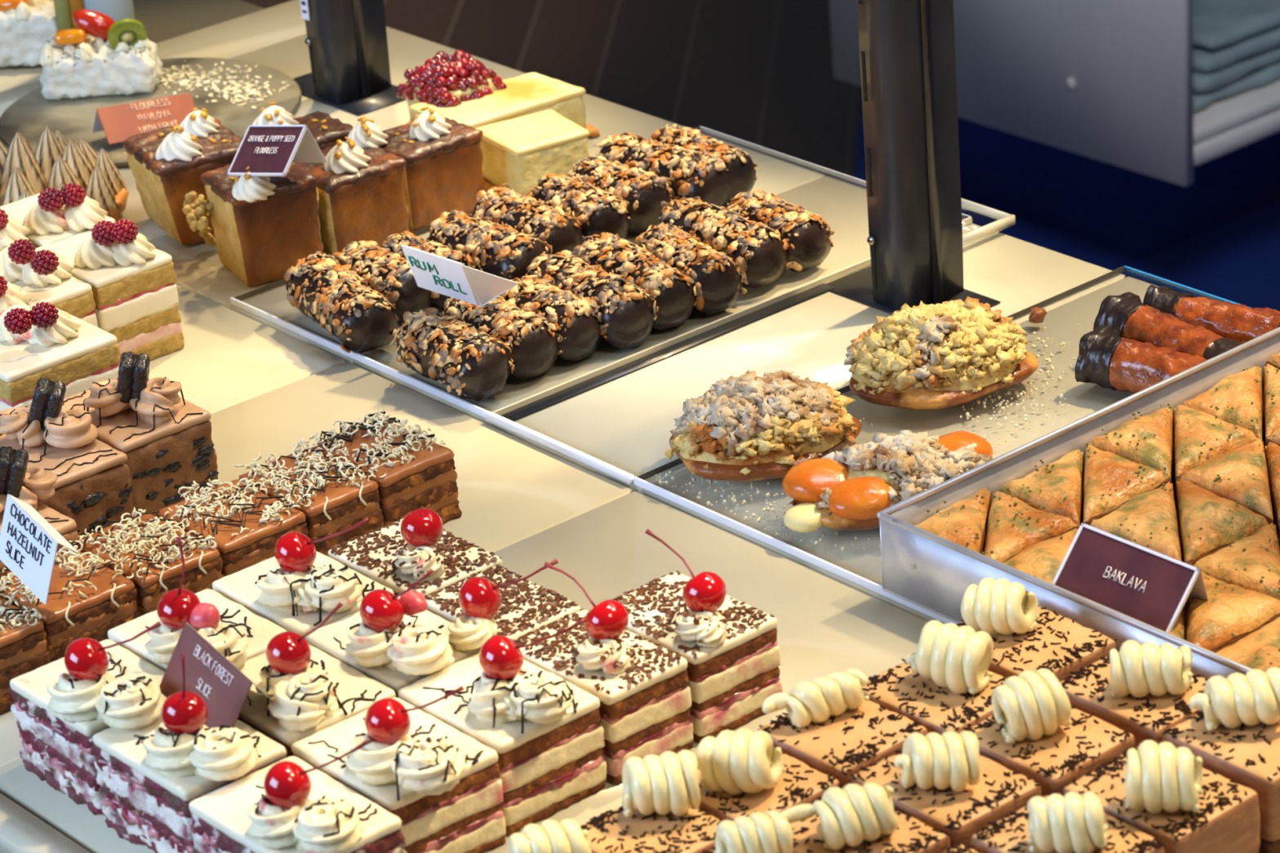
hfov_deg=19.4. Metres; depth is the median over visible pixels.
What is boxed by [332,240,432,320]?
roll
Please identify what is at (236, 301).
tray
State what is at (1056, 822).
square
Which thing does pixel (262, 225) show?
cake
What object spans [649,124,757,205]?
roll
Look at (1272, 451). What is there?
piece
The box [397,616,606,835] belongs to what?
slice
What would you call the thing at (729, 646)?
slice
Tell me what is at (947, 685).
square
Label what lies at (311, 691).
slice
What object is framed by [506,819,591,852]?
square
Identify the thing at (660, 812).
square
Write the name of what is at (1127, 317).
brandy snap
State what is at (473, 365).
roll
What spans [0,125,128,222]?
tart
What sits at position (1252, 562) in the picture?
piece
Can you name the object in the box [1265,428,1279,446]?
piece
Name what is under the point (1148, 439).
piece
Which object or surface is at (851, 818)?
square
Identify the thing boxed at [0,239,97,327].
slice
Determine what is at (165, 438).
slice
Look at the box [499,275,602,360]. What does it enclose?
roll
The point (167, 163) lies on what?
cake
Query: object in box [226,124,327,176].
label sign
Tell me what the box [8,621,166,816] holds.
slice
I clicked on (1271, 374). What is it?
piece
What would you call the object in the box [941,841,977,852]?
square
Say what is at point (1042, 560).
piece
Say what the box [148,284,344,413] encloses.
shelf board
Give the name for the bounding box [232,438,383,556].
slice
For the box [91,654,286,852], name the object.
slice
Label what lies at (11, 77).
shelf board
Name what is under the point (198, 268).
shelf board
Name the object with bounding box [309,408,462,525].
slice
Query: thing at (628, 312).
roll
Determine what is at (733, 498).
crumbs
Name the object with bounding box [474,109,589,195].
cheesecake
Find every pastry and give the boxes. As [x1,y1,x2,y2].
[664,369,861,481]
[782,430,993,533]
[843,296,1039,409]
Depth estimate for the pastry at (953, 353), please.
2.17 m
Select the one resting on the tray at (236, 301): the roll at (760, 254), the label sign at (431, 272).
the roll at (760, 254)
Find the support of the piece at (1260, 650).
in the tin
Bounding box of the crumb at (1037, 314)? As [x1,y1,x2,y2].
[1028,306,1047,323]
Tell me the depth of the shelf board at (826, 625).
2.00 m
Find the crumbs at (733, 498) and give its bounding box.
[655,323,1080,551]
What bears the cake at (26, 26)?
on the shelf board at (11, 77)
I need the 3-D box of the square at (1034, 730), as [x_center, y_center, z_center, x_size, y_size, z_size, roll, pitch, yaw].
[0.189,0.150,1.751,0.059,0.076,0.067,-24,31,-35]
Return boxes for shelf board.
[0,0,306,115]
[0,64,42,93]
[0,361,632,767]
[0,490,928,852]
[5,26,525,240]
[147,93,825,363]
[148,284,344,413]
[352,175,1124,493]
[640,275,1159,624]
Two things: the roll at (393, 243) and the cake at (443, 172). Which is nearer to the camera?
the roll at (393, 243)
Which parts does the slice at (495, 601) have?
stem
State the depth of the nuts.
2.45 m
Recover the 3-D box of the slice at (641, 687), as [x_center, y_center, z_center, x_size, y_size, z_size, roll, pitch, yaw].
[-0.021,0.115,1.847,0.052,0.092,0.082,-23,30,-34]
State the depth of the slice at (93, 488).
2.09 m
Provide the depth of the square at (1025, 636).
1.83 m
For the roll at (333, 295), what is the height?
0.038 m
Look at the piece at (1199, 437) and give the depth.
2.04 m
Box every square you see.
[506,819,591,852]
[580,750,721,852]
[696,728,839,821]
[701,810,793,852]
[757,668,928,786]
[780,782,951,852]
[850,731,1041,847]
[861,620,1006,735]
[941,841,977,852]
[956,577,1117,681]
[957,668,1134,797]
[970,790,1164,852]
[1058,640,1208,747]
[1062,740,1260,852]
[1162,666,1279,852]
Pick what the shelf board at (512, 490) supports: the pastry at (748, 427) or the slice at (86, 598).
the slice at (86, 598)
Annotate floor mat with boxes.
[853,94,1279,311]
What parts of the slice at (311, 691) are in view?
stem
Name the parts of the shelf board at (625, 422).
acrylic strip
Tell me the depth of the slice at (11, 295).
2.26 m
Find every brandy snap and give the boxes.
[1075,324,1244,393]
[1093,291,1242,359]
[1142,284,1279,343]
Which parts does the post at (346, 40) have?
foot plate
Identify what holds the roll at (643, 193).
on the tray at (236, 301)
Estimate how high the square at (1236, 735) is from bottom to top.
0.073 m
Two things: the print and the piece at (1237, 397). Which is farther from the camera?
the print
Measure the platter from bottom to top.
0.004 m
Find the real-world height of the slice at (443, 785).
0.092 m
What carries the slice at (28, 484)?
on the shelf board at (512, 490)
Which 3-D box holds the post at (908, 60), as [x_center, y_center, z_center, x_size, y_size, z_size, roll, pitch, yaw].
[0.141,-0.421,2.191,0.057,0.750,0.105,-23,30,-34]
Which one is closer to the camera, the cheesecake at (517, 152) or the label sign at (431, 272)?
the label sign at (431, 272)
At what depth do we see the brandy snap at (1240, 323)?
2.21 m
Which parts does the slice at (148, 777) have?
stem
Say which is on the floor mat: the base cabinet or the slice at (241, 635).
the base cabinet
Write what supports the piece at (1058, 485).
in the tin
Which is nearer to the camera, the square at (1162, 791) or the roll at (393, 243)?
the square at (1162, 791)
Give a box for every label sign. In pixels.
[0,493,79,604]
[92,93,195,144]
[159,622,273,728]
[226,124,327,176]
[400,244,518,306]
[1052,522,1208,633]
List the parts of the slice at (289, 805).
stem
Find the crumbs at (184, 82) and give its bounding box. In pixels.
[159,60,289,108]
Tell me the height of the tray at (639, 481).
0.004 m
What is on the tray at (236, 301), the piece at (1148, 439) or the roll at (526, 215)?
the roll at (526, 215)
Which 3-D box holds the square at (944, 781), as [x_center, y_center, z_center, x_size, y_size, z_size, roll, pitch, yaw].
[0.140,0.170,1.721,0.059,0.072,0.072,-23,30,-34]
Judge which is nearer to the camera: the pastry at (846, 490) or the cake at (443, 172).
the pastry at (846, 490)
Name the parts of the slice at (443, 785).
stem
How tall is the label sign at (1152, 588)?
0.040 m
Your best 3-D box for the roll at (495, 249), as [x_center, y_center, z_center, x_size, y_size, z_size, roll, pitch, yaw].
[-0.097,-0.114,2.407,0.046,0.038,0.093,-24,31,-36]
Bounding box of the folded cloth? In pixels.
[1191,0,1279,111]
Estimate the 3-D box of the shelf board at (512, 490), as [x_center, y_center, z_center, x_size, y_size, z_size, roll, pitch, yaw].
[-0.255,0.074,2.105,0.430,0.018,0.275,-23,30,-34]
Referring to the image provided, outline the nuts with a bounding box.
[182,191,216,247]
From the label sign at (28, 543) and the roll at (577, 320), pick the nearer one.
the label sign at (28, 543)
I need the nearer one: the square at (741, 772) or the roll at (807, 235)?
the square at (741, 772)
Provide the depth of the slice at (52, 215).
2.38 m
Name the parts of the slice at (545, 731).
stem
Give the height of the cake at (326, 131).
0.077 m
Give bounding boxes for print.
[301,0,306,13]
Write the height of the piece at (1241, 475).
0.038 m
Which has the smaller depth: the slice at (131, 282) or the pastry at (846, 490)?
the pastry at (846, 490)
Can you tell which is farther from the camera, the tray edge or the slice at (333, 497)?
the tray edge
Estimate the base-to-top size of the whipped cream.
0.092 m
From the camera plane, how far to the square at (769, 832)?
1.65 m
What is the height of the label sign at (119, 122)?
0.028 m
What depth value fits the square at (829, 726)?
1.76 m
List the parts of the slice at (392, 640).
stem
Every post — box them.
[293,0,406,115]
[826,0,1000,314]
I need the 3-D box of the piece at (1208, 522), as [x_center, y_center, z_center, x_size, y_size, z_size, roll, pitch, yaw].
[0.283,0.059,1.961,0.068,0.040,0.070,-22,30,-34]
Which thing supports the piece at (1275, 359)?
in the tin
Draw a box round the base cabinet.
[829,0,1279,257]
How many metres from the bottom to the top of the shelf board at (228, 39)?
0.018 m
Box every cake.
[0,0,57,66]
[122,107,241,245]
[200,162,323,287]
[240,102,353,151]
[298,115,408,259]
[379,106,484,231]
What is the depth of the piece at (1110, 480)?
2.00 m
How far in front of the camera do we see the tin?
1.96 m
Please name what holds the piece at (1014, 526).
in the tin
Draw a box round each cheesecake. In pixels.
[395,49,507,121]
[408,71,599,137]
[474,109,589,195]
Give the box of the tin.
[876,326,1279,679]
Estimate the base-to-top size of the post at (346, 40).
0.750 m
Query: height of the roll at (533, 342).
0.038 m
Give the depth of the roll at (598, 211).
2.44 m
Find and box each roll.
[283,251,398,353]
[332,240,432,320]
[380,231,474,307]
[392,307,514,401]
[426,209,552,279]
[442,296,562,379]
[471,182,583,254]
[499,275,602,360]
[525,249,658,348]
[528,172,630,241]
[566,155,672,233]
[571,231,702,330]
[594,131,729,206]
[634,222,748,315]
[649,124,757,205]
[658,196,789,288]
[725,189,834,272]
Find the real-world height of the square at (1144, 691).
0.071 m
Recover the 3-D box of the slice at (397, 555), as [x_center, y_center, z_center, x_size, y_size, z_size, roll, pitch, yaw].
[-0.117,0.077,1.962,0.058,0.077,0.080,-23,30,-34]
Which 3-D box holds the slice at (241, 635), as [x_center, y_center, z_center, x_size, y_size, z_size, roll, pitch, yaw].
[-0.220,0.101,1.885,0.071,0.113,0.094,-23,30,-34]
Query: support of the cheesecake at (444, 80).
on the shelf board at (198, 268)
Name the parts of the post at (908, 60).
foot plate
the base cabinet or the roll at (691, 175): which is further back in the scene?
the base cabinet
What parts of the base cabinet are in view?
panel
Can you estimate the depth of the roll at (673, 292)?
2.32 m
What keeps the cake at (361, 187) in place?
on the shelf board at (198, 268)
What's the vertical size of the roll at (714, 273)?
0.038 m
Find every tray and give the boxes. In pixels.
[230,125,972,417]
[633,266,1249,624]
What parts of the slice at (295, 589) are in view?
stem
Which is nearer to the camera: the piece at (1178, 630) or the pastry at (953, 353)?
the piece at (1178, 630)
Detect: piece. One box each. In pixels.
[915,488,991,553]
[981,487,1079,562]
[999,448,1084,527]
[1002,525,1078,583]
[1083,443,1171,525]
[1086,403,1173,485]
[1089,481,1182,561]
[1168,604,1186,639]
[1173,404,1257,512]
[1175,438,1273,524]
[1175,478,1269,612]
[1182,364,1263,442]
[1186,564,1279,653]
[1192,522,1279,599]
[1215,613,1279,672]
[1263,363,1279,445]
[1264,434,1279,549]
[1265,352,1279,369]
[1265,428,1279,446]
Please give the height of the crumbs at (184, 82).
0.002 m
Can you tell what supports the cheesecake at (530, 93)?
on the shelf board at (198, 268)
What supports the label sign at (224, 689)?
on the slice at (148, 777)
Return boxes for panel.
[83,0,135,38]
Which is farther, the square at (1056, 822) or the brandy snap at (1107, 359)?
the brandy snap at (1107, 359)
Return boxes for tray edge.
[501,283,834,421]
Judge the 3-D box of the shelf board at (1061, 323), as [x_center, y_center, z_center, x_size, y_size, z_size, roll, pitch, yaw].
[0.241,0.015,2.146,0.402,0.018,0.271,-23,30,-34]
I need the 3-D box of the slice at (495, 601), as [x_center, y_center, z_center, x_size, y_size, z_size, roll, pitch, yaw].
[-0.077,0.100,1.893,0.077,0.087,0.080,-23,30,-34]
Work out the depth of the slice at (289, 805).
1.70 m
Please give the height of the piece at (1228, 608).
0.039 m
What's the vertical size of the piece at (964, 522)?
0.037 m
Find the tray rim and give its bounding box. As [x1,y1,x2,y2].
[960,197,1015,245]
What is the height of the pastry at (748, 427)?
0.051 m
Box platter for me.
[0,57,301,167]
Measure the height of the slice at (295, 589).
0.092 m
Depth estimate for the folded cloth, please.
4.20 m
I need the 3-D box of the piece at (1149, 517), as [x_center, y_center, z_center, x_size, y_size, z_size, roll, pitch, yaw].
[0.281,0.060,1.962,0.068,0.036,0.070,-23,30,-34]
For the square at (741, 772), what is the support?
on the shelf board
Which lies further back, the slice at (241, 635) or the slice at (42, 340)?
the slice at (42, 340)
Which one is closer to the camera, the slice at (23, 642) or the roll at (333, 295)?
the slice at (23, 642)
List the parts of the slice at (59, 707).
stem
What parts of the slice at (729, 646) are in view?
stem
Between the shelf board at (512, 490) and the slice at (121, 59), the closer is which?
the shelf board at (512, 490)
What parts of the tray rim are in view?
clear pane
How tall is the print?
0.052 m
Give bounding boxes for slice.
[0,182,115,248]
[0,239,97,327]
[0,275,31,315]
[0,302,119,411]
[0,377,134,538]
[0,446,79,575]
[0,540,142,662]
[0,582,49,715]
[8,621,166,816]
[35,218,184,363]
[37,8,162,99]
[61,351,218,516]
[75,506,224,615]
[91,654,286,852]
[107,536,286,671]
[155,478,308,576]
[188,737,406,852]
[212,517,394,639]
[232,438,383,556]
[237,601,395,757]
[291,685,506,852]
[305,568,480,697]
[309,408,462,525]
[328,508,502,596]
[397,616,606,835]
[424,559,580,650]
[512,561,693,785]
[611,528,782,742]
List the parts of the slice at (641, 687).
stem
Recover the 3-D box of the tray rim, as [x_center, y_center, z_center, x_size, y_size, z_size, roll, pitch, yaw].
[0.199,-0.137,2.445,0.047,0.007,0.082,-23,30,-34]
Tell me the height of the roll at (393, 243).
0.036 m
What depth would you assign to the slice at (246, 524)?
2.03 m
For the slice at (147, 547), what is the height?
0.052 m
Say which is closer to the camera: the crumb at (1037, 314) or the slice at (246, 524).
the slice at (246, 524)
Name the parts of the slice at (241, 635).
stem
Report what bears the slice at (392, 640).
on the shelf board at (826, 625)
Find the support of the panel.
on the shelf board at (228, 39)

